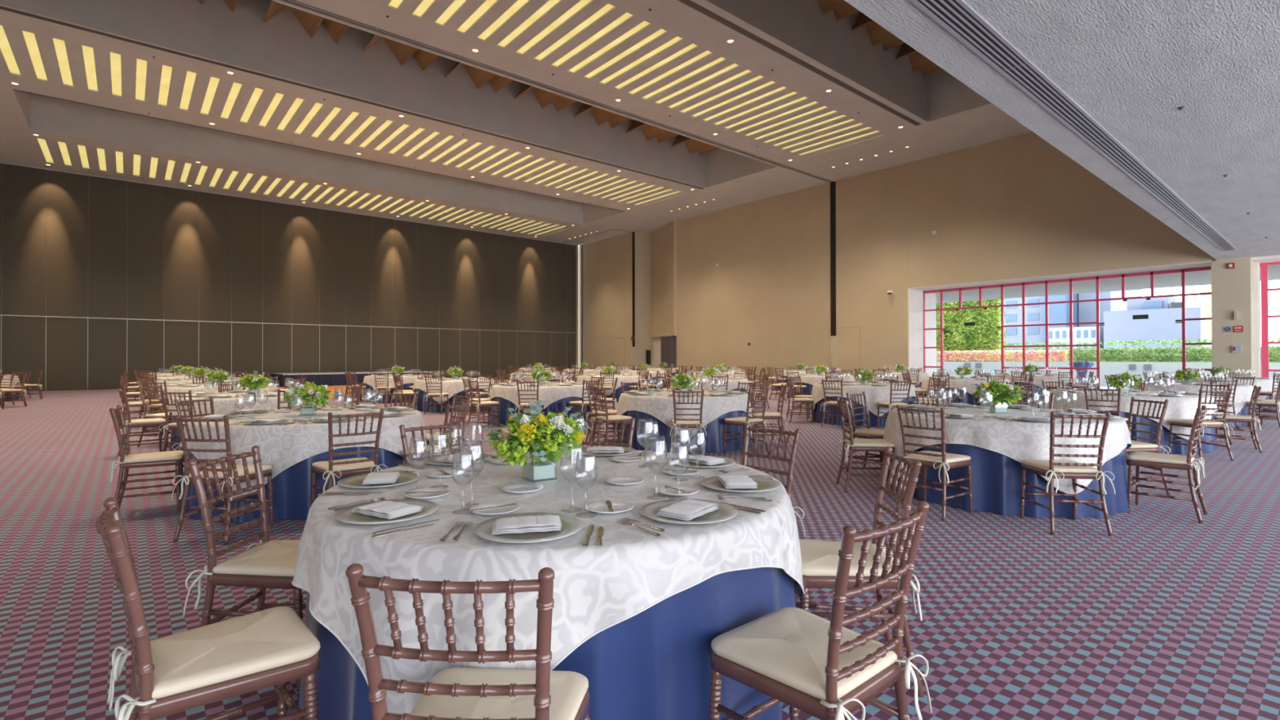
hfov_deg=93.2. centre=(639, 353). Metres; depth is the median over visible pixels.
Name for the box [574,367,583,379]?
banquet chair
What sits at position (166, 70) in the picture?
recessed light
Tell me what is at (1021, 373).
banquet chair
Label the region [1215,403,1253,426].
tablecloth
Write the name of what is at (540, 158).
recessed light
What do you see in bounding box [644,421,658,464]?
wine glass
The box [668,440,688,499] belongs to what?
wine glass
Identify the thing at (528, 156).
recessed light
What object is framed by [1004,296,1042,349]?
building
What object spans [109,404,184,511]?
banquet chair
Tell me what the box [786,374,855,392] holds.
tablecloth
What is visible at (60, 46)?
recessed light
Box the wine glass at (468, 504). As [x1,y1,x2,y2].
[458,440,484,507]
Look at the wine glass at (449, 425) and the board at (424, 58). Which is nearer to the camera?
the wine glass at (449, 425)
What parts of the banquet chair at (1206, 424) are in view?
leg, seat frame, leg, rail, rail, rail, rail, rail, leg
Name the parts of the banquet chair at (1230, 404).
backrest, leg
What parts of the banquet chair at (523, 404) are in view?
leg, seat frame, leg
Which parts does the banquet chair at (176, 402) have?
leg, rail, rail, leg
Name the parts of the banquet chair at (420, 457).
seat frame, leg, rail, rail, rail, rail, rail, leg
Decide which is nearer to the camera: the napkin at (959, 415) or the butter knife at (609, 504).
the butter knife at (609, 504)
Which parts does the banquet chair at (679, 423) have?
leg, leg, seat frame, rail, rail, rail, rail, rail, leg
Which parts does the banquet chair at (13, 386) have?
backrest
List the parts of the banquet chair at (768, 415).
seat frame, leg, leg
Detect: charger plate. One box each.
[176,395,204,396]
[192,414,237,418]
[203,395,231,397]
[230,409,268,413]
[243,419,288,424]
[293,405,328,408]
[311,417,353,422]
[333,498,438,524]
[337,471,420,488]
[347,405,380,408]
[370,412,405,416]
[379,407,413,410]
[422,453,488,464]
[474,512,582,542]
[577,445,635,455]
[624,391,644,392]
[640,498,737,524]
[670,455,735,467]
[700,475,781,492]
[708,393,732,395]
[724,391,746,393]
[902,404,935,408]
[939,413,981,417]
[942,404,976,406]
[1003,404,1036,408]
[1012,417,1057,422]
[1055,408,1097,413]
[1074,413,1120,418]
[1151,394,1183,396]
[1177,392,1205,394]
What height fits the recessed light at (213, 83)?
0.020 m
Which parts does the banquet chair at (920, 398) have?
leg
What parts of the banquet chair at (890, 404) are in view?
leg, seat frame, leg, rail, rail, rail, rail, leg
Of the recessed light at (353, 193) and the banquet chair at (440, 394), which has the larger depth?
the recessed light at (353, 193)
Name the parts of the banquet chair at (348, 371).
backrest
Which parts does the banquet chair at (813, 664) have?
leg, leg, seat frame, leg, rail, rail, rail, rail, rail, leg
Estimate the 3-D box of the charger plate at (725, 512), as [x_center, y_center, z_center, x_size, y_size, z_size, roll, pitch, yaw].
[0.165,0.538,2.068,0.329,0.012,0.329,0,0,-7]
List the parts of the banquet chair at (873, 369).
backrest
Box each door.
[653,337,661,368]
[660,335,676,368]
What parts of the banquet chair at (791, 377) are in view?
leg, leg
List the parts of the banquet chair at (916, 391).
leg, rail, leg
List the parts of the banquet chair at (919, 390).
backrest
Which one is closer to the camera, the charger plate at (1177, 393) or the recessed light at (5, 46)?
the charger plate at (1177, 393)
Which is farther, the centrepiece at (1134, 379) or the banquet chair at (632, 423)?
the centrepiece at (1134, 379)
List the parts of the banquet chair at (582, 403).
seat frame, leg, leg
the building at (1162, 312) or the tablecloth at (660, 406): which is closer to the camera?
the tablecloth at (660, 406)
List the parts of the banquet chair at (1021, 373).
backrest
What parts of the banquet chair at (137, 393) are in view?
leg, seat frame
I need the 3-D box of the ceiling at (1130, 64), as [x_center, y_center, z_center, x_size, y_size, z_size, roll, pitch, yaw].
[8.754,-2.957,4.532,31.200,0.350,9.570,0,-1,-40]
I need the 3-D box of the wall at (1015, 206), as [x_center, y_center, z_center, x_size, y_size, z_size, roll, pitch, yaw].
[9.675,-4.532,26.516,1.400,12.000,41.920,0,-1,-40]
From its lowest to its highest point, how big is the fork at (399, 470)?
0.008 m
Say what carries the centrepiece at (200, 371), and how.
on the tablecloth at (167, 382)
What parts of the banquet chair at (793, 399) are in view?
leg, leg, seat frame, leg, leg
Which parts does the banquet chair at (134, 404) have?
leg, seat frame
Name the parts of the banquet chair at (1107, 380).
leg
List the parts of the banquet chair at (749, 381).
backrest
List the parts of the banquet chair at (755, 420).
leg, seat frame, leg, leg, rail, rail, rail, rail, rail, leg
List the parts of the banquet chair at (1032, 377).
leg, backrest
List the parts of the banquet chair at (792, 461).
leg, rail, rail, rail, leg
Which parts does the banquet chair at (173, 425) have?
leg, rail, seat frame, rail, rail, leg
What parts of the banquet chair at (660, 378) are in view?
backrest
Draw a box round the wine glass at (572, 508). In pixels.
[560,443,584,512]
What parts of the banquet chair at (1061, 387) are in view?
backrest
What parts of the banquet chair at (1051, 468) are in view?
leg, leg, seat frame, leg, rail, rail, rail, rail, rail, leg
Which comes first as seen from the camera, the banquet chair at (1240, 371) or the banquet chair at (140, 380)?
the banquet chair at (140, 380)
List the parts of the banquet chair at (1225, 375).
backrest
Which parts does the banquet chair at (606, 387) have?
backrest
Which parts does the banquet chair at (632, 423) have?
leg, rail, rail, leg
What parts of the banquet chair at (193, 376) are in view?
backrest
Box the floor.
[0,378,1279,719]
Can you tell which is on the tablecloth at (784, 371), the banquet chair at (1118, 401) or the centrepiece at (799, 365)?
the centrepiece at (799, 365)
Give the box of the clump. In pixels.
[936,298,1008,361]
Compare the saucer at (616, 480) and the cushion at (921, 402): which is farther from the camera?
the cushion at (921, 402)
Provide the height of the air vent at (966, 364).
0.280 m
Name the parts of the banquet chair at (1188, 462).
leg, leg, seat frame, rail, leg, leg, rail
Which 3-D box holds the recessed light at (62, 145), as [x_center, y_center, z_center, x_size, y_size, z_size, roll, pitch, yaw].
[-21.931,-7.652,23.110,0.210,0.020,3.480,0,-1,-40]
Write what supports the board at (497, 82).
attached to the ceiling at (952, 116)
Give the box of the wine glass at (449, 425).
[446,425,463,470]
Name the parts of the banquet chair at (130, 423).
leg, leg, seat frame, leg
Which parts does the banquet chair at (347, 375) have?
backrest, leg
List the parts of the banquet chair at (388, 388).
leg, backrest, seat frame, leg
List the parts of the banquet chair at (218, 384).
leg, rail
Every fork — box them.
[327,497,385,509]
[333,498,385,510]
[373,470,416,472]
[438,521,464,542]
[452,521,472,540]
[617,520,662,536]
[621,517,666,531]
[713,467,744,472]
[716,494,765,498]
[717,468,751,473]
[717,497,772,501]
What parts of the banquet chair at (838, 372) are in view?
backrest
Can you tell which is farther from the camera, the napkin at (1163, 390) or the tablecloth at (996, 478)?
the napkin at (1163, 390)
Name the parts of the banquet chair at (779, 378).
backrest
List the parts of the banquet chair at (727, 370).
backrest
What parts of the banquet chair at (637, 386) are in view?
backrest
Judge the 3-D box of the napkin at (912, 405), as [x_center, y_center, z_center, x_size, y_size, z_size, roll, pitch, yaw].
[2.971,0.553,6.484,0.210,0.023,0.131,0,0,-32]
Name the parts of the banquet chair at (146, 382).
leg, backrest, leg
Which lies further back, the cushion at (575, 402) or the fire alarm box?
the fire alarm box
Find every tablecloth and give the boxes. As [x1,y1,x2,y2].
[0,375,19,394]
[0,382,19,399]
[144,373,192,377]
[149,375,207,386]
[151,378,239,391]
[156,382,276,403]
[158,400,172,426]
[168,391,328,418]
[168,414,181,451]
[179,407,426,497]
[180,446,402,524]
[291,448,804,714]
[298,567,795,719]
[363,374,431,395]
[363,382,413,402]
[413,377,494,403]
[413,388,488,412]
[489,382,591,415]
[489,396,590,426]
[510,372,567,382]
[511,378,561,382]
[519,368,556,372]
[563,368,603,375]
[577,374,643,395]
[584,382,641,401]
[595,367,630,373]
[616,390,752,439]
[617,410,751,453]
[618,370,667,383]
[644,368,681,373]
[644,376,666,389]
[670,377,749,391]
[675,387,746,391]
[691,372,746,378]
[702,368,745,373]
[774,370,825,378]
[775,376,787,388]
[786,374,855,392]
[786,382,813,398]
[809,382,916,416]
[811,395,915,426]
[870,372,928,386]
[877,378,922,387]
[883,405,1132,493]
[885,443,1128,518]
[920,377,1009,403]
[926,387,1007,405]
[995,373,1071,391]
[1013,382,1071,401]
[1043,390,1217,439]
[1093,410,1217,454]
[1123,382,1253,414]
[1169,377,1277,399]
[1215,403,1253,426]
[1255,388,1275,411]
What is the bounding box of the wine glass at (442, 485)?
[428,430,450,488]
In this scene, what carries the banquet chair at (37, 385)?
on the floor
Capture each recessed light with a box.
[0,25,20,74]
[9,81,20,85]
[22,30,47,79]
[37,137,53,162]
[53,38,73,85]
[57,141,71,164]
[77,144,89,168]
[81,44,97,90]
[97,147,106,170]
[110,52,121,95]
[115,151,123,173]
[133,154,141,175]
[135,58,146,100]
[149,157,158,177]
[157,64,172,105]
[164,160,175,179]
[179,71,196,109]
[180,162,191,182]
[195,165,207,184]
[200,76,219,114]
[208,168,222,186]
[220,82,241,118]
[223,170,238,188]
[226,71,235,75]
[236,173,253,190]
[240,87,262,122]
[250,175,267,192]
[258,93,284,126]
[263,177,281,194]
[276,97,303,129]
[276,180,294,196]
[288,182,308,198]
[294,102,323,133]
[302,184,320,199]
[311,106,341,137]
[312,186,333,201]
[324,188,346,203]
[328,111,359,140]
[336,191,358,204]
[343,115,376,143]
[347,192,369,206]
[358,195,382,208]
[359,120,392,146]
[368,196,392,209]
[374,124,408,150]
[379,198,403,211]
[388,0,403,8]
[388,128,424,153]
[389,200,413,213]
[400,201,424,214]
[403,131,439,155]
[410,204,435,216]
[412,0,434,16]
[417,135,453,159]
[419,205,445,217]
[428,207,455,218]
[430,138,467,161]
[435,0,466,24]
[438,208,464,220]
[443,142,481,164]
[447,210,473,221]
[455,211,482,222]
[456,145,495,167]
[457,0,497,32]
[465,213,491,224]
[468,148,507,169]
[471,48,479,53]
[473,214,501,225]
[477,0,528,39]
[480,151,519,172]
[481,216,510,226]
[489,217,517,227]
[492,154,533,174]
[497,0,559,46]
[498,218,525,229]
[503,157,543,177]
[506,220,535,230]
[514,160,555,179]
[514,222,542,231]
[516,0,591,53]
[520,222,550,232]
[524,163,566,182]
[528,224,558,233]
[534,3,613,60]
[534,165,577,183]
[536,225,564,235]
[546,168,587,186]
[551,12,632,66]
[555,171,598,187]
[565,173,608,190]
[568,20,649,72]
[574,175,617,191]
[584,28,666,77]
[584,177,626,194]
[592,180,635,195]
[600,36,681,83]
[601,182,645,197]
[610,185,653,199]
[614,43,697,88]
[619,186,662,201]
[626,189,671,203]
[629,50,711,93]
[635,191,679,204]
[642,57,724,98]
[656,63,737,103]
[668,69,751,107]
[680,75,763,112]
[692,80,774,116]
[703,86,786,120]
[714,91,796,124]
[725,96,807,128]
[726,38,734,43]
[735,101,817,132]
[746,106,826,135]
[755,110,836,138]
[764,115,844,142]
[773,119,853,145]
[782,123,862,148]
[791,126,870,151]
[800,130,877,155]
[825,88,832,92]
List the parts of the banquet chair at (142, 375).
backrest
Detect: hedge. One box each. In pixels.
[936,349,1070,361]
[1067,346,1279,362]
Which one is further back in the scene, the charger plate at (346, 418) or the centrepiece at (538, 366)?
the centrepiece at (538, 366)
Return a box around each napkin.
[192,391,207,394]
[203,413,224,418]
[207,395,227,396]
[231,390,246,391]
[237,408,261,412]
[252,418,280,422]
[258,393,276,395]
[297,405,321,408]
[318,417,345,421]
[351,500,423,519]
[354,404,376,407]
[361,471,400,484]
[383,411,399,415]
[386,406,406,409]
[435,453,479,462]
[491,515,562,534]
[586,446,624,453]
[634,392,648,394]
[655,498,719,520]
[679,454,726,465]
[680,393,692,395]
[712,389,726,391]
[712,392,727,395]
[717,475,757,488]
[906,404,926,407]
[946,403,971,405]
[946,413,973,417]
[1007,404,1030,407]
[1019,416,1049,420]
[1065,390,1081,392]
[1066,408,1087,412]
[1086,413,1105,415]
[1102,392,1124,394]
[1157,393,1178,395]
[1162,390,1181,391]
[1185,391,1198,393]
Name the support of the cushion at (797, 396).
on the banquet chair at (791, 377)
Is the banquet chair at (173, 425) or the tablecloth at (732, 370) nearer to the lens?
the banquet chair at (173, 425)
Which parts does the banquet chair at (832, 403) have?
leg, rail, leg, seat frame, leg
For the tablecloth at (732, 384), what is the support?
on the tablecloth at (735, 389)
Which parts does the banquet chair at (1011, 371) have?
backrest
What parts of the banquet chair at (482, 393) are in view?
seat frame, backrest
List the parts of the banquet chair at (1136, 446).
leg, seat frame, rail, rail, rail, rail, rail, leg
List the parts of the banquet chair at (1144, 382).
leg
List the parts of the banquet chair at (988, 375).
backrest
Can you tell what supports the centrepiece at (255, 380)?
on the tablecloth at (221, 405)
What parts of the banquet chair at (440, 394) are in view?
leg, leg, backrest, seat frame, leg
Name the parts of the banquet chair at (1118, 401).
leg, rail, rail, rail, rail, leg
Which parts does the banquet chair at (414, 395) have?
leg, rail, leg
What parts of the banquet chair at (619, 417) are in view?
leg, leg, seat frame, leg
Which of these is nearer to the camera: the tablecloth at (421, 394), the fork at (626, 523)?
the fork at (626, 523)
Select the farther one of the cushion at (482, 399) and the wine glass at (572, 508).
the cushion at (482, 399)
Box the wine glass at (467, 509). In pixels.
[451,449,474,514]
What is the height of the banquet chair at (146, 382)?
0.909 m
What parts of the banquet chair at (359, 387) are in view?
leg, leg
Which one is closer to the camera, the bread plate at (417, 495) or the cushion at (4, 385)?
the bread plate at (417, 495)
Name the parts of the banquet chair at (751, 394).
leg, backrest, leg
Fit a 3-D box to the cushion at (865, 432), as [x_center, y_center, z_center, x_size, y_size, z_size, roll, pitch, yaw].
[2.682,0.881,6.835,0.414,0.041,0.404,0,-1,-42]
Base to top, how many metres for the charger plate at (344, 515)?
0.012 m
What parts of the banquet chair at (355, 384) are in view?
leg, leg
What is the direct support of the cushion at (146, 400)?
on the banquet chair at (140, 380)
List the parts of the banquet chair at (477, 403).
leg, leg, seat frame, leg, leg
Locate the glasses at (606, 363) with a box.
[157,363,1057,375]
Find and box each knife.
[317,493,370,495]
[324,491,381,493]
[371,519,439,534]
[371,524,434,537]
[398,464,422,468]
[404,462,433,468]
[404,491,448,493]
[439,469,450,475]
[471,503,516,511]
[582,524,594,546]
[596,526,604,546]
[606,500,613,511]
[611,456,641,459]
[664,485,691,493]
[666,469,699,472]
[720,502,766,511]
[733,506,761,513]
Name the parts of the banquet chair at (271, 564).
leg, rail, rail, rail, rail, rail, seat frame, leg, leg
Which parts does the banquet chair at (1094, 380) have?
backrest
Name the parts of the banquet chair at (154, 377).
backrest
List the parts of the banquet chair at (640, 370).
backrest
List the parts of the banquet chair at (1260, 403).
leg, seat frame, leg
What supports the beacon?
attached to the wall pier
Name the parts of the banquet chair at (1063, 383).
leg, rail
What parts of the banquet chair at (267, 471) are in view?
leg, rail, rail, rail, rail, rail, leg, leg, seat frame, leg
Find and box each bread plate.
[235,413,257,416]
[272,409,292,412]
[295,417,316,420]
[320,407,337,410]
[354,408,371,410]
[404,488,449,499]
[425,469,463,478]
[469,502,519,515]
[490,457,517,464]
[585,500,633,514]
[609,455,642,462]
[656,484,698,496]
[662,466,699,475]
[939,406,956,408]
[976,406,990,408]
[991,415,1013,418]
[1022,408,1039,410]
[1053,411,1075,414]
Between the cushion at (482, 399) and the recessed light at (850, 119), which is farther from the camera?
the recessed light at (850, 119)
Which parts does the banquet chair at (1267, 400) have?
leg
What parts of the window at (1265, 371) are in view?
frame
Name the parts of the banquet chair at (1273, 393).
seat frame, leg, backrest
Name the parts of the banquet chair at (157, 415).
leg, rail, rail, rail, rail, rail, seat frame, leg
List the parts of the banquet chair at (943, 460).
leg, rail, rail, rail, rail, rail, leg, seat frame, leg, leg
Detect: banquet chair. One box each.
[0,371,26,400]
[0,373,15,404]
[0,373,27,408]
[0,374,4,409]
[17,370,31,397]
[20,370,43,399]
[95,497,320,719]
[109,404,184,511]
[117,388,166,455]
[120,374,146,410]
[120,379,153,429]
[123,372,142,397]
[124,369,139,391]
[134,371,146,399]
[137,377,159,418]
[137,384,172,447]
[138,375,157,414]
[140,373,156,408]
[142,372,156,391]
[144,380,169,430]
[157,390,193,451]
[171,414,273,544]
[172,396,214,490]
[182,445,306,692]
[191,375,212,383]
[202,376,223,383]
[217,382,245,392]
[219,380,243,392]
[232,371,242,377]
[263,375,277,385]
[277,388,307,409]
[284,377,299,389]
[287,395,324,408]
[288,381,313,386]
[300,376,306,385]
[311,408,386,506]
[343,384,361,407]
[344,372,365,402]
[345,563,590,719]
[346,371,364,400]
[351,382,363,405]
[370,370,382,375]
[373,372,393,404]
[384,391,417,409]
[392,374,417,410]
[393,373,413,406]
[399,420,463,463]
[401,400,469,464]
[408,371,430,396]
[412,369,424,374]
[421,372,435,378]
[423,375,448,414]
[425,393,471,453]
[462,377,490,423]
[464,372,478,377]
[466,374,492,412]
[466,379,499,428]
[488,376,504,390]
[496,368,510,382]
[497,369,513,383]
[501,372,510,383]
[511,373,515,383]
[515,380,543,416]
[522,369,534,382]
[543,375,560,382]
[552,369,567,382]
[560,370,563,382]
[566,371,576,382]
[567,368,575,381]
[568,379,600,426]
[573,369,582,382]
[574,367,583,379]
[578,416,635,448]
[585,382,617,443]
[589,376,604,410]
[590,386,632,448]
[594,377,617,410]
[599,372,615,404]
[620,381,640,392]
[629,371,648,391]
[636,368,648,384]
[640,369,648,389]
[643,370,658,391]
[649,373,666,390]
[657,368,672,388]
[658,372,670,390]
[664,374,678,390]
[670,389,706,455]
[680,380,703,390]
[684,368,693,375]
[708,501,932,719]
[711,374,728,390]
[716,369,728,377]
[723,387,769,457]
[733,372,746,378]
[737,381,758,427]
[741,368,750,380]
[742,422,804,537]
[745,373,765,411]
[746,366,753,380]
[746,368,755,386]
[749,368,762,389]
[750,373,769,408]
[751,383,786,444]
[762,367,775,389]
[766,366,774,387]
[768,370,785,399]
[773,368,787,388]
[775,369,787,397]
[785,377,813,422]
[786,371,806,400]
[790,375,811,418]
[793,446,924,697]
[820,378,852,428]
[825,371,839,380]
[825,375,843,381]
[835,396,894,493]
[841,369,853,375]
[845,391,884,471]
[854,368,870,382]
[872,368,888,382]
[877,379,911,427]
[880,375,898,382]
[893,404,973,521]
[902,372,921,395]
[902,373,926,397]
[906,368,919,395]
[914,378,947,404]
[915,390,951,405]
[919,377,941,401]
[932,373,957,403]
[933,371,947,377]
[937,368,944,377]
[974,372,991,377]
[977,369,986,377]
[977,374,1004,405]
[994,368,1005,374]
[1005,381,1043,408]
[1010,370,1031,398]
[1013,373,1035,405]
[1013,392,1054,408]
[1016,383,1035,406]
[1017,373,1032,405]
[1019,411,1115,536]
[1040,380,1064,407]
[1048,371,1073,390]
[1071,369,1087,390]
[1071,370,1093,390]
[1083,386,1128,426]
[1091,375,1097,388]
[1104,374,1120,389]
[1115,381,1146,391]
[1120,377,1142,391]
[1125,396,1170,495]
[1125,404,1208,523]
[1142,371,1148,380]
[1151,372,1164,382]
[1159,374,1182,382]
[1163,371,1175,382]
[1168,388,1234,460]
[1200,382,1233,444]
[1203,373,1226,382]
[1210,378,1240,429]
[1213,385,1262,453]
[1226,371,1240,377]
[1232,375,1255,417]
[1247,378,1279,427]
[1253,389,1279,425]
[1258,373,1279,411]
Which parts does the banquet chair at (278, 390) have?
leg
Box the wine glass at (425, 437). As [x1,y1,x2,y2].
[408,436,428,491]
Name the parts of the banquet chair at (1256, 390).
leg, seat frame, leg, leg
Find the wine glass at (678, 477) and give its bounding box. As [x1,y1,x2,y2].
[671,425,690,480]
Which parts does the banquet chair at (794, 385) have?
backrest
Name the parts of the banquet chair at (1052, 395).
rail, leg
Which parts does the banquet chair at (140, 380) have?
leg, backrest, leg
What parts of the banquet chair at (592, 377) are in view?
leg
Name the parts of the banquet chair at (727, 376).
backrest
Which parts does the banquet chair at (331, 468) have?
leg, leg, seat frame, rail, rail, rail, rail, rail, leg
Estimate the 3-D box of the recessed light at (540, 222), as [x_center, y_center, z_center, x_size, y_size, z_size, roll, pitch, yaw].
[-6.683,-7.587,36.016,0.210,0.020,3.480,0,-1,-40]
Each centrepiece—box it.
[170,364,183,373]
[179,365,195,375]
[191,365,211,379]
[203,367,229,384]
[236,370,272,394]
[280,380,337,415]
[390,364,405,374]
[445,365,464,379]
[482,400,591,479]
[531,364,544,370]
[531,367,553,384]
[579,362,589,369]
[602,364,616,374]
[609,361,616,365]
[638,362,648,370]
[658,362,666,368]
[668,371,698,393]
[701,366,719,378]
[713,363,724,372]
[794,363,804,370]
[813,364,826,374]
[853,368,875,384]
[891,363,905,372]
[954,364,973,378]
[972,378,1026,413]
[1023,363,1038,374]
[1103,371,1142,393]
[1173,367,1202,383]
[1208,365,1231,377]
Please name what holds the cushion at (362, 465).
on the banquet chair at (331, 468)
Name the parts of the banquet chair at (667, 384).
backrest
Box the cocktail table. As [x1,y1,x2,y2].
[1068,361,1094,388]
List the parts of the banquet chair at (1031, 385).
leg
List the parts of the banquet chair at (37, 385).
leg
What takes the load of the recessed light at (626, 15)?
in the ceiling at (952, 116)
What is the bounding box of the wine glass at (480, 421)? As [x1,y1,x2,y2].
[464,421,483,472]
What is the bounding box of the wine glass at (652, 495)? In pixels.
[644,435,667,499]
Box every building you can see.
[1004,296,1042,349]
[1042,293,1078,348]
[1048,326,1103,348]
[1078,288,1142,327]
[1103,296,1200,348]
[1110,289,1141,311]
[1200,284,1212,346]
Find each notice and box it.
[964,321,975,325]
[1132,314,1148,319]
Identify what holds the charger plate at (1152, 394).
on the tablecloth at (1180, 407)
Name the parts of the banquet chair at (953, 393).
backrest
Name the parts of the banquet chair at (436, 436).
seat frame, leg, rail, leg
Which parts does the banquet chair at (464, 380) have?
leg, leg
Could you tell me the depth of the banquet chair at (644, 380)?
23.85 m
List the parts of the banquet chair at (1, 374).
backrest, leg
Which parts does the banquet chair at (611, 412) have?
leg, leg, seat frame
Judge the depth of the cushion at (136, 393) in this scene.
14.69 m
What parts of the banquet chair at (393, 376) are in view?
leg, backrest, leg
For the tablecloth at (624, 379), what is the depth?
18.02 m
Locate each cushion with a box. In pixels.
[0,385,21,386]
[0,388,23,391]
[123,450,183,462]
[125,417,165,423]
[126,391,146,394]
[128,401,153,404]
[144,399,159,401]
[145,412,169,417]
[150,403,169,406]
[150,606,320,699]
[167,422,187,426]
[188,464,271,478]
[212,540,300,577]
[311,457,374,471]
[376,386,393,388]
[395,391,417,393]
[401,444,458,455]
[409,667,588,719]
[425,432,458,440]
[427,392,448,395]
[467,391,488,394]
[469,398,489,400]
[471,400,498,404]
[520,403,539,405]
[568,400,594,404]
[591,409,617,413]
[596,397,613,400]
[596,414,631,420]
[671,419,699,424]
[711,607,897,701]
[724,417,763,422]
[752,412,781,416]
[789,397,813,400]
[794,395,811,397]
[799,538,892,576]
[826,400,848,404]
[844,438,894,447]
[854,428,884,436]
[877,401,906,405]
[906,450,970,463]
[914,400,942,404]
[919,397,935,399]
[935,391,956,393]
[1022,459,1098,473]
[1048,385,1069,387]
[1071,385,1090,386]
[1125,451,1194,464]
[1129,440,1158,448]
[1169,418,1223,424]
[1213,414,1252,419]
[1247,400,1279,404]
[1253,399,1279,401]
[1259,391,1276,394]
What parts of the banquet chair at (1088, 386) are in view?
leg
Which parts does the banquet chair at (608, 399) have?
seat frame, leg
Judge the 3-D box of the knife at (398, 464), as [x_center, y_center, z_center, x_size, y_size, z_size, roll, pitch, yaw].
[-1.129,0.555,2.988,0.200,0.003,0.020,0,0,35]
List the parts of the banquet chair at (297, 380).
leg, backrest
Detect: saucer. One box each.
[500,482,543,493]
[604,475,644,485]
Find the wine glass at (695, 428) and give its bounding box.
[688,428,706,479]
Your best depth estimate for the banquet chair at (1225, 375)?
14.55 m
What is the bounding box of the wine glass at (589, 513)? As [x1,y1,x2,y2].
[574,450,597,518]
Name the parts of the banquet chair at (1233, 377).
backrest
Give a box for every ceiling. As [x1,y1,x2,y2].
[0,0,1031,244]
[844,0,1279,259]
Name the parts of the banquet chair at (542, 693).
leg, rail, rail, rail, rail, leg, seat frame, leg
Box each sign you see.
[1222,325,1232,332]
[1232,325,1243,332]
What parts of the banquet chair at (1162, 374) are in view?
backrest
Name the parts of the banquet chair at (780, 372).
leg, backrest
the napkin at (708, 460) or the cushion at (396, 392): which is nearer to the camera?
the napkin at (708, 460)
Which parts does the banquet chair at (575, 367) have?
backrest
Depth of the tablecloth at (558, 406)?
11.60 m
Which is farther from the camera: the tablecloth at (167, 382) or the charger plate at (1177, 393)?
the tablecloth at (167, 382)
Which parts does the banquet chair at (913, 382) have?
backrest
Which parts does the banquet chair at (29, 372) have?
backrest, leg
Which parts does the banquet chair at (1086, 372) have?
backrest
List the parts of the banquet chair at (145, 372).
leg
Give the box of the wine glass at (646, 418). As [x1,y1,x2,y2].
[636,417,654,467]
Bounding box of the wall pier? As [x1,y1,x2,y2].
[1211,256,1254,377]
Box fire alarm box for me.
[1231,345,1240,352]
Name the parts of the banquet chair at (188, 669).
rail, rail, leg, rail, leg, rail, rail, seat frame, leg, leg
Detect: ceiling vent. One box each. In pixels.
[0,5,704,189]
[13,88,624,211]
[677,0,920,125]
[909,0,1237,251]
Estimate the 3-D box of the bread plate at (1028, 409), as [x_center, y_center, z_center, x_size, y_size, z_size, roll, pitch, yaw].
[3.967,0.565,6.161,0.170,0.016,0.170,0,-1,45]
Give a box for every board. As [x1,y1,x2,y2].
[223,0,237,12]
[263,0,285,22]
[289,6,324,37]
[321,17,348,44]
[362,34,380,53]
[382,36,417,65]
[413,48,438,70]
[444,62,462,77]
[462,62,496,88]
[488,74,512,92]
[514,84,533,98]
[531,86,562,108]
[552,96,577,111]
[573,102,594,117]
[590,106,618,125]
[607,115,631,128]
[625,120,646,133]
[640,124,668,140]
[644,349,650,364]
[656,131,678,142]
[671,134,692,146]
[684,138,711,153]
[697,145,720,155]
[818,0,846,13]
[833,2,858,21]
[851,12,873,31]
[866,21,895,45]
[880,35,905,51]
[895,43,916,59]
[908,51,935,71]
[920,64,942,76]
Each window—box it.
[923,266,1211,389]
[1259,261,1279,377]
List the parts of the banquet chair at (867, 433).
leg, rail, rail, rail, rail, rail, leg, seat frame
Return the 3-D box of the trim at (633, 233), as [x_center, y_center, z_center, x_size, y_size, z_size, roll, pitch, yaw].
[-0.396,-3.982,37.351,0.070,7.080,0.160,0,-1,-40]
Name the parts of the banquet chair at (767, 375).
leg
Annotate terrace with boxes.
[1091,386,1119,389]
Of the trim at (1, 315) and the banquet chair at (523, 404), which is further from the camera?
the trim at (1, 315)
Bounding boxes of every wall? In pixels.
[0,163,576,391]
[577,131,1216,384]
[633,231,650,370]
[650,220,676,367]
[924,293,936,376]
[936,361,1279,389]
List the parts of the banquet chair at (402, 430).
leg, rail, rail, leg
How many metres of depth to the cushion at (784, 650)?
1.68 m
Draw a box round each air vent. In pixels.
[964,363,970,368]
[975,363,982,368]
[1128,364,1136,369]
[1143,364,1151,369]
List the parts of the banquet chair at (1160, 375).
backrest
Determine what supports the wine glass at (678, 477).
on the tablecloth at (597, 588)
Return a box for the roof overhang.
[935,264,1279,303]
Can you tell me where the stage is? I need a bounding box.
[271,370,432,386]
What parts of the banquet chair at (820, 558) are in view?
leg, seat frame, leg, rail, rail, rail, rail, rail, leg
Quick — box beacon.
[1226,262,1235,268]
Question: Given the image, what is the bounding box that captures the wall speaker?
[1234,311,1237,319]
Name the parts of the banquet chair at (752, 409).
rail, leg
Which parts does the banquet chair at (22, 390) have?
seat frame, leg, leg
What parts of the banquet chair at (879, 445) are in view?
rail, leg, leg, seat frame, leg, leg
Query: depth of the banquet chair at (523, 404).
10.87 m
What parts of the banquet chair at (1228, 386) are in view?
rail, leg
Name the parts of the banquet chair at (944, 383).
seat frame, leg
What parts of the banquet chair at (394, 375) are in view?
backrest, leg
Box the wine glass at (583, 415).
[570,415,585,462]
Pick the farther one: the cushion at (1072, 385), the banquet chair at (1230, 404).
the cushion at (1072, 385)
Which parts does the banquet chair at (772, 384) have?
leg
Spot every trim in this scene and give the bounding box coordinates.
[0,161,576,245]
[0,169,576,389]
[271,0,830,183]
[576,244,577,368]
[580,244,582,368]
[631,231,635,346]
[830,181,835,335]
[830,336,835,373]
[907,254,1279,377]

